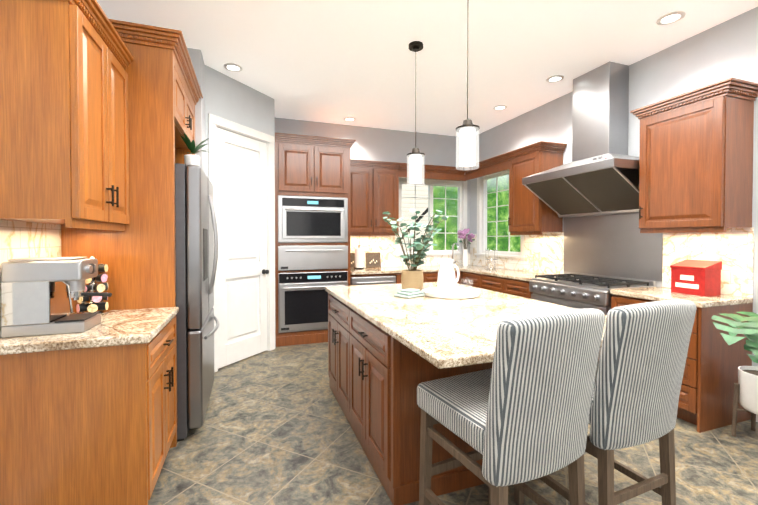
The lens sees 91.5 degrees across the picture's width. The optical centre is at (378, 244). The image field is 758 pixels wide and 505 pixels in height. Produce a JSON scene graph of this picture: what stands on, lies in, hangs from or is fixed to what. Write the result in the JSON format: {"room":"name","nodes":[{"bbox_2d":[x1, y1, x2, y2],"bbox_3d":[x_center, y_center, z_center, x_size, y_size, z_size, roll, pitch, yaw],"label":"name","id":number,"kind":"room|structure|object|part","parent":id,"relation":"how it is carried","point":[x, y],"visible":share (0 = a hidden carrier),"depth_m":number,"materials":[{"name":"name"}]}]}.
{"room":"kitchen","nodes":[
{"label":"kitchen","id":0,"kind":"room"},
{"bbox_2d":[187,48,205,173],"bbox_3d":[-1.960,-0.230,3.386,0.650,3.050,0.300,0,1,-19],"label":"wall","id":1,"kind":"structure","parent":0,"point":[197,59],"depth_m":3.33,"materials":[{"name":"grey paint"}]},
{"bbox_2d":[205,65,275,347],"bbox_3d":[-1.537,-0.240,4.104,0.110,3.050,0.990,0,1,26],"label":"wall","id":2,"kind":"structure","parent":0,"point":[231,99],"depth_m":3.97,"materials":[{"name":"grey paint"}]},
{"bbox_2d":[208,113,274,372],"bbox_3d":[-1.527,-0.008,4.106,0.130,2.585,0.935,0,1,26],"label":"door frame","id":3,"kind":"structure","parent":2,"relation":"attached to","point":[214,121],"depth_m":4.41,"materials":[{"name":"white wood"}]},
{"bbox_2d":[216,127,268,368],"bbox_3d":[-1.503,0.037,4.096,0.562,2.472,0.558,0,1,-19],"label":"pantry door","id":4,"kind":"structure","parent":2,"relation":"in","point":[242,271],"depth_m":4.07,"materials":[{"name":"white wood"}]},
{"bbox_2d":[275,117,469,267],"bbox_3d":[-0.636,-0.262,5.554,4.780,3.050,0.120,0,1,-19],"label":"wall","id":5,"kind":"structure","parent":0,"point":[380,144],"depth_m":5.73,"materials":[{"name":"grey paint"}]},
{"bbox_2d":[350,159,399,235],"bbox_3d":[-0.138,-0.663,5.447,0.806,1.065,0.386,0,1,-19],"label":"upper cabinet","id":6,"kind":"object","parent":5,"relation":"attached to","point":[374,190],"visible":0.67,"depth_m":5.30,"materials":[{"name":"brown wood"}]},
{"bbox_2d":[350,235,469,266],"bbox_3d":[0.484,0.087,5.879,2.247,0.518,0.009,0,1,-19],"label":"tile backsplash","id":7,"kind":"structure","parent":5,"relation":"attached to","point":[385,246],"depth_m":5.75,"materials":[{"name":"tile"}]},
{"bbox_2d":[398,163,463,180],"bbox_3d":[0.923,-1.100,5.795,1.424,0.200,0.385,0,1,-19],"label":"crown molding","id":8,"kind":"structure","parent":5,"relation":"attached to","point":[436,172],"depth_m":5.65,"materials":[{"name":"brown wood"}]},
{"bbox_2d":[395,177,468,257],"bbox_3d":[0.862,-0.474,6.037,1.330,1.380,0.150,0,1,-19],"label":"window","id":9,"kind":"structure","parent":5,"relation":"in","point":[461,216],"depth_m":6.08,"materials":[{"name":"clear glass"}]},
{"bbox_2d":[97,0,757,136],"bbox_3d":[0.873,-1.763,1.212,4.980,0.080,9.430,0,1,-19],"label":"ceiling","id":10,"kind":"structure","parent":0,"point":[332,61],"depth_m":3.27,"materials":[{"name":"white paint"}]},
{"bbox_2d":[223,63,242,71],"bbox_3d":[-1.444,-1.751,3.660,0.180,0.011,0.180,0,1,-19],"label":"recessed light","id":11,"kind":"object","parent":10,"relation":"in","point":[232,67],"visible":0.96,"depth_m":3.66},
{"bbox_2d":[343,117,355,121],"bbox_3d":[-0.417,-1.774,5.237,0.180,0.011,0.180,0,1,-19],"label":"recessed light","id":12,"kind":"object","parent":10,"relation":"in","point":[350,119],"visible":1,"depth_m":5.23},
{"bbox_2d":[407,41,424,184],"bbox_3d":[0.324,-1.137,3.249,0.158,1.227,0.158,0,1,-19],"label":"pendant light","id":13,"kind":"object","parent":10,"relation":"hanging from","point":[415,156],"visible":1,"depth_m":3.22,"materials":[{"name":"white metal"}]},
{"bbox_2d":[456,0,479,167],"bbox_3d":[0.594,-1.125,2.475,0.158,1.227,0.158,0,1,-19],"label":"pendant light","id":14,"kind":"object","parent":10,"relation":"hanging from","point":[467,129],"visible":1,"depth_m":2.45,"materials":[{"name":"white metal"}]},
{"bbox_2d":[493,105,506,109],"bbox_3d":[1.566,-1.767,4.776,0.180,0.011,0.180,0,1,-19],"label":"recessed light","id":15,"kind":"object","parent":10,"relation":"in","point":[500,107],"visible":0.98,"depth_m":4.78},
{"bbox_2d":[546,75,564,82],"bbox_3d":[1.867,-1.754,3.917,0.180,0.011,0.180,0,1,-19],"label":"recessed light","id":16,"kind":"object","parent":10,"relation":"in","point":[554,78],"visible":1,"depth_m":3.91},
{"bbox_2d":[656,11,685,25],"bbox_3d":[2.243,-1.738,2.841,0.180,0.011,0.180,0,1,-19],"label":"recessed light","id":17,"kind":"object","parent":10,"relation":"in","point":[670,17],"visible":1,"depth_m":2.83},
{"bbox_2d":[148,342,757,504],"bbox_3d":[0.873,1.357,1.258,4.980,0.060,9.430,0,1,-19],"label":"floor","id":18,"kind":"structure","parent":0,"point":[275,429],"depth_m":2.27,"materials":[{"name":"tile"}]},
{"bbox_2d":[0,307,178,504],"bbox_3d":[-1.450,0.862,1.938,0.642,0.910,0.740,0,1,-19],"label":"base cabinet","id":19,"kind":"object","parent":18,"relation":"on","point":[88,417],"visible":0.98,"depth_m":1.63,"materials":[{"name":"brown wood"}]},
{"bbox_2d":[1,257,111,337],"bbox_3d":[-1.508,0.236,1.776,0.386,0.345,0.210,0,1,-19],"label":"espresso machine","id":20,"kind":"object","parent":19,"relation":"on","point":[38,294],"visible":1,"depth_m":1.67,"materials":[{"name":"silver metal"}]},
{"bbox_2d":[76,256,108,314],"bbox_3d":[-1.651,0.236,2.129,0.150,0.336,0.150,0,1,-19],"label":"carousel","id":21,"kind":"object","parent":19,"relation":"on","point":[98,304],"visible":0.62,"depth_m":2.11,"materials":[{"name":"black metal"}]},
{"bbox_2d":[61,19,202,447],"bbox_3d":[-1.734,-0.021,2.761,0.657,2.650,1.138,0,1,-19],"label":"cabinet","id":22,"kind":"object","parent":18,"relation":"on","point":[137,256],"visible":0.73,"depth_m":2.32,"materials":[{"name":"brown wood"}]},
{"bbox_2d":[175,163,218,440],"bbox_3d":[-1.649,0.384,2.796,0.803,1.840,0.910,0,1,-19],"label":"fridge","id":23,"kind":"object","parent":18,"relation":"on","point":[196,248],"visible":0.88,"depth_m":2.46,"materials":[{"name":"metal"}]},
{"bbox_2d":[179,132,209,165],"bbox_3d":[-1.293,-0.664,2.588,0.220,0.261,0.309,0,1,-19],"label":"potted plant","id":24,"kind":"object","parent":23,"relation":"on","point":[189,159],"visible":0.92,"depth_m":2.54,"materials":[{"name":"white ceramic"}]},
{"bbox_2d":[275,132,355,346],"bbox_3d":[-0.903,-0.054,5.026,1.034,2.650,0.700,0,1,-19],"label":"tall cabinet","id":25,"kind":"object","parent":18,"relation":"on","point":[312,166],"depth_m":4.71,"materials":[{"name":"brown wood"}]},
{"bbox_2d":[278,195,347,242],"bbox_3d":[-0.924,-0.324,4.997,0.892,0.590,0.673,0,1,-19],"label":"built-in microwave","id":26,"kind":"object","parent":25,"relation":"in","point":[305,219],"visible":1,"depth_m":4.71,"materials":[{"name":"silver metal"}]},
{"bbox_2d":[278,271,347,332],"bbox_3d":[-0.922,0.726,5.008,0.892,0.750,0.684,0,1,-19],"label":"wall oven","id":27,"kind":"object","parent":25,"relation":"in","point":[302,301],"visible":0.85,"depth_m":4.70,"materials":[{"name":"silver metal"}]},
{"bbox_3d":[-0.925,0.166,5.006,0.892,0.310,0.670,0,1,-19],"label":"built-in warming drawer","id":28,"kind":"part","parent":25,"relation":"part of","materials":[{"name":"silver metal"}]},
{"bbox_2d":[350,275,395,285],"bbox_3d":[-0.154,0.850,5.276,0.632,0.836,0.658,0,1,-19],"label":"dishwasher","id":29,"kind":"object","parent":18,"relation":"on","point":[370,280],"visible":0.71,"depth_m":4.99,"materials":[{"name":"silver metal"}]},
{"bbox_2d":[378,272,425,283],"bbox_3d":[0.351,0.829,5.501,0.459,0.870,0.657,0,1,-19],"label":"base cabinet","id":30,"kind":"object","parent":18,"relation":"on","point":[398,275],"depth_m":5.13,"materials":[{"name":"brown wood"}]},
{"bbox_2d":[350,265,484,274],"bbox_3d":[0.592,0.373,5.567,2.253,0.040,0.653,0,1,-19],"label":"countertop","id":31,"kind":"structure","parent":30,"relation":"on","point":[373,270],"depth_m":5.27,"materials":[{"name":"beige stone"}]},
{"bbox_2d":[350,253,354,267],"bbox_3d":[-0.438,0.239,5.540,0.240,0.229,0.043,0,1,-19],"label":"picture frame","id":32,"kind":"object","parent":31,"relation":"on","point":[352,260],"visible":0.17,"depth_m":5.55,"materials":[{"name":"brown wood"}]},
{"bbox_2d":[354,245,363,268],"bbox_3d":[-0.293,0.181,5.426,0.150,0.349,0.150,0,1,-19],"label":"paper towel holder","id":33,"kind":"object","parent":31,"relation":"on","point":[359,258],"visible":1,"depth_m":5.38,"materials":[{"name":"white paper"}]},
{"bbox_2d":[365,252,380,267],"bbox_3d":[-0.089,0.237,5.662,0.240,0.229,0.043,0,1,-19],"label":"picture frame","id":34,"kind":"object","parent":31,"relation":"on","point":[373,259],"visible":0.98,"depth_m":5.66,"materials":[{"name":"brown wood"}]},
{"bbox_2d":[452,243,458,263],"bbox_3d":[1.244,0.161,5.922,0.099,0.375,0.207,0,1,-19],"label":"faucet","id":35,"kind":"object","parent":31,"relation":"on","point":[453,250],"visible":0.88,"depth_m":5.97,"materials":[{"name":"silver metal"}]},
{"bbox_2d":[458,228,474,265],"bbox_3d":[1.406,0.046,5.949,0.244,0.603,0.278,0,1,-19],"label":"flower vase","id":36,"kind":"object","parent":31,"relation":"on","point":[463,234],"visible":1,"depth_m":5.93,"materials":[{"name":"white ceramic"}]},
{"bbox_2d":[325,290,491,504],"bbox_3d":[0.415,0.870,2.722,1.324,0.870,1.809,0,1,-19],"label":"kitchen island","id":37,"kind":"object","parent":18,"relation":"on","point":[388,352],"depth_m":1.97,"materials":[{"name":"brown wood"}]},
{"bbox_2d":[325,282,606,369],"bbox_3d":[0.466,0.417,2.567,1.285,0.040,2.156,0,1,-19],"label":"island countertop","id":38,"kind":"structure","parent":37,"relation":"on","point":[447,334],"depth_m":2.07,"materials":[{"name":"beige stone"}]},
{"bbox_2d":[394,288,424,298],"bbox_3d":[0.232,0.369,2.805,0.200,0.050,0.150,-1,1,-44],"label":"folded cloth","id":39,"kind":"object","parent":38,"relation":"on","point":[408,293],"visible":1,"depth_m":2.77,"materials":[{"name":"white fabric"}]},
{"bbox_2d":[383,209,448,289],"bbox_3d":[0.304,0.051,3.089,0.564,0.678,0.646,0,1,-19],"label":"potted plant","id":40,"kind":"object","parent":38,"relation":"on","point":[412,277],"visible":0.94,"depth_m":3.02,"materials":[{"name":"plant"}]},
{"bbox_2d":[423,287,480,298],"bbox_3d":[0.560,0.375,2.867,0.444,0.036,0.444,0,1,-19],"label":"serving tray","id":41,"kind":"object","parent":38,"relation":"on","point":[434,292],"visible":0.79,"depth_m":2.79,"materials":[{"name":"white ceramic"}]},
{"bbox_2d":[437,258,459,292],"bbox_3d":[0.544,0.241,2.901,0.201,0.269,0.144,0,1,-19],"label":"pitcher","id":42,"kind":"object","parent":41,"relation":"on","point":[447,281],"visible":1,"depth_m":2.85,"materials":[{"name":"white ceramic"}]},
{"bbox_2d":[463,279,472,292],"bbox_3d":[0.690,0.324,2.858,0.076,0.105,0.075,0,1,-19],"label":"glass","id":43,"kind":"object","parent":41,"relation":"on","point":[468,286],"visible":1,"depth_m":2.86,"materials":[{"name":"clear glass"}]},
{"bbox_2d":[426,271,460,283],"bbox_3d":[0.782,0.827,5.651,0.689,0.870,0.657,0,1,-19],"label":"base cabinet","id":44,"kind":"object","parent":18,"relation":"on","point":[430,276],"depth_m":5.31,"materials":[{"name":"brown wood"}]},
{"bbox_2d":[460,271,475,286],"bbox_3d":[1.566,0.832,5.312,0.587,0.870,0.559,0,1,-19],"label":"base cabinet","id":45,"kind":"object","parent":18,"relation":"on","point":[472,276],"depth_m":5.25,"materials":[{"name":"brown wood"}]},
{"bbox_2d":[476,274,499,291],"bbox_3d":[1.721,0.838,4.868,0.587,0.870,0.618,0,1,-19],"label":"base cabinet","id":46,"kind":"object","parent":18,"relation":"on","point":[487,282],"depth_m":4.83,"materials":[{"name":"brown wood"}]},
{"bbox_2d":[417,308,604,504],"bbox_3d":[0.506,0.773,1.503,0.480,1.100,0.611,0,1,-26],"label":"stool","id":47,"kind":"object","parent":18,"relation":"on","point":[516,415],"visible":1,"depth_m":1.26,"materials":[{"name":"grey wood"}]},
{"bbox_2d":[500,277,532,298],"bbox_3d":[1.872,0.845,4.436,0.587,0.870,0.534,0,1,-19],"label":"base cabinet","id":48,"kind":"object","parent":18,"relation":"on","point":[519,288],"depth_m":4.33,"materials":[{"name":"brown wood"}]},
{"bbox_2d":[461,267,555,281],"bbox_3d":[1.722,0.384,4.847,0.589,0.040,1.428,0,1,-19],"label":"countertop","id":49,"kind":"structure","parent":48,"relation":"on","point":[504,273],"depth_m":4.80,"materials":[{"name":"beige stone"}]},
{"bbox_2d":[485,249,497,268],"bbox_3d":[1.619,0.207,5.321,0.188,0.300,0.187,0,1,-19],"label":"wire caddy","id":50,"kind":"object","parent":49,"relation":"on","point":[494,250],"visible":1,"depth_m":5.31,"materials":[{"name":"silver metal"}]},
{"bbox_2d":[529,272,654,361],"bbox_3d":[2.067,0.810,3.717,0.659,0.960,0.934,0,1,-19],"label":"range","id":51,"kind":"object","parent":18,"relation":"on","point":[577,290],"visible":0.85,"depth_m":3.54,"materials":[{"name":"silver metal"}]},
{"bbox_2d":[513,300,696,504],"bbox_3d":[1.013,0.770,1.712,0.480,1.100,0.611,0,1,-23],"label":"stool","id":52,"kind":"object","parent":18,"relation":"on","point":[641,363],"visible":0.81,"depth_m":1.45,"materials":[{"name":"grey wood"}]},
{"bbox_2d":[611,295,752,432],"bbox_3d":[2.369,0.866,2.963,0.622,0.870,0.675,0,1,-19],"label":"base cabinet","id":53,"kind":"object","parent":18,"relation":"on","point":[714,360],"visible":0.31,"depth_m":2.62,"materials":[{"name":"brown wood"}]},
{"bbox_2d":[610,287,752,307],"bbox_3d":[2.378,0.411,2.956,0.580,0.040,0.688,0,1,-19],"label":"countertop","id":54,"kind":"structure","parent":53,"relation":"on","point":[655,293],"depth_m":2.80,"materials":[{"name":"beige stone"}]},
{"bbox_2d":[670,259,721,296],"bbox_3d":[2.506,0.259,2.931,0.177,0.265,0.258,0,1,-15],"label":"tin","id":55,"kind":"object","parent":54,"relation":"on","point":[697,277],"visible":1,"depth_m":2.85,"materials":[{"name":"red metal"}]},
{"bbox_2d":[711,312,757,436],"bbox_3d":[2.436,0.796,2.166,0.724,1.035,0.714,0,1,-19],"label":"monstera plant","id":56,"kind":"object","parent":18,"relation":"on","point":[745,395],"visible":1,"depth_m":2.39,"materials":[{"name":"green plant"}]},
{"bbox_2d":[470,6,757,366],"bbox_3d":[3.092,-0.210,2.011,0.120,3.050,9.230,0,1,-19],"label":"wall","id":57,"kind":"structure","parent":0,"point":[722,51],"depth_m":3.30,"materials":[{"name":"grey paint"}]},
{"bbox_2d":[463,153,509,180],"bbox_3d":[1.654,-1.093,5.306,0.365,0.200,1.020,0,1,-19],"label":"crown molding","id":58,"kind":"structure","parent":57,"relation":"attached to","point":[495,164],"depth_m":5.21,"materials":[{"name":"brown wood"}]},
{"bbox_2d":[474,169,524,260],"bbox_3d":[1.821,-0.467,5.536,0.150,1.380,1.150,0,1,-19],"label":"window","id":59,"kind":"structure","parent":57,"relation":"in","point":[482,207],"depth_m":5.95,"materials":[{"name":"clear glass"}]},
{"bbox_2d":[507,141,566,234],"bbox_3d":[1.926,-0.650,4.553,0.386,1.065,0.590,0,1,-19],"label":"upper cabinet","id":60,"kind":"object","parent":57,"relation":"attached to","point":[530,213],"visible":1,"depth_m":4.41,"materials":[{"name":"brown wood"}]},
{"bbox_2d":[522,61,638,216],"bbox_3d":[2.089,-1.034,3.741,0.617,1.447,1.120,0,1,-19],"label":"range hood","id":61,"kind":"object","parent":57,"relation":"attached to","point":[590,179],"visible":0.85,"depth_m":3.62,"materials":[{"name":"silver metal"}]},
{"bbox_2d":[470,227,753,296],"bbox_3d":[2.156,0.108,4.489,0.009,0.518,3.717,0,1,-19],"label":"tile backsplash","id":62,"kind":"structure","parent":57,"relation":"attached to","point":[732,249],"depth_m":3.14,"materials":[{"name":"tile"}]},
{"bbox_2d":[540,247,547,256],"bbox_3d":[2.083,0.096,4.666,0.010,0.120,0.120,0,1,-19],"label":"switch plate","id":63,"kind":"object","parent":62,"relation":"attached to","point":[543,251],"visible":1,"depth_m":4.66,"materials":[{"name":"white plastic"}]},
{"bbox_2d":[564,213,662,280],"bbox_3d":[2.376,0.010,3.856,0.009,0.633,1.110,0,1,-19],"label":"backsplash","id":64,"kind":"structure","parent":57,"relation":"attached to","point":[617,245],"depth_m":3.79,"materials":[{"name":"silver metal"}]},
{"bbox_2d":[630,77,757,232],"bbox_3d":[2.486,-0.626,2.953,0.386,1.065,0.720,0,1,-19],"label":"upper cabinet","id":65,"kind":"object","parent":57,"relation":"attached to","point":[696,162],"visible":1,"depth_m":2.76,"materials":[{"name":"brown wood"}]},
{"bbox_3d":[-1.345,-0.187,0.460,0.120,3.050,9.230,0,1,-19],"label":"wall","id":66,"kind":"structure","parent":0,"visible":0},
{"bbox_2d":[0,220,60,336],"bbox_3d":[-1.753,0.147,1.837,0.009,0.518,0.708,0,1,-19],"label":"tile backsplash","id":67,"kind":"structure","parent":66,"relation":"attached to","point":[19,239],"depth_m":1.84,"materials":[{"name":"tile"}]},
{"bbox_2d":[0,0,133,230],"bbox_3d":[-1.561,-0.610,1.857,0.386,1.065,0.780,0,1,-19],"label":"upper cabinet","id":68,"kind":"object","parent":66,"relation":"attached to","point":[64,134],"visible":1,"depth_m":1.58,"materials":[{"name":"brown wood"}]},
{"label":"outside","id":69,"kind":"structure","parent":0,"visible":0},
{"bbox_2d":[433,175,504,250],"bbox_3d":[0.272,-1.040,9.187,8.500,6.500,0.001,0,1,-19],"label":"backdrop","id":70,"kind":"structure","parent":69,"point":[451,234],"depth_m":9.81,"materials":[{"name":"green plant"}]},
{"bbox_2d":[504,175,519,251],"bbox_3d":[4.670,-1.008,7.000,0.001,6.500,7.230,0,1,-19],"label":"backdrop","id":71,"kind":"structure","parent":69,"point":[515,245],"depth_m":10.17,"materials":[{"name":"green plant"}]},
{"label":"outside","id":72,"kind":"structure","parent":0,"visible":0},
{"bbox_2d":[402,184,427,249],"bbox_3d":[0.488,-0.383,8.731,1.400,5.200,0.620,0,1,-19],"label":"siding","id":73,"kind":"object","parent":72,"point":[422,202],"depth_m":8.53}
]}

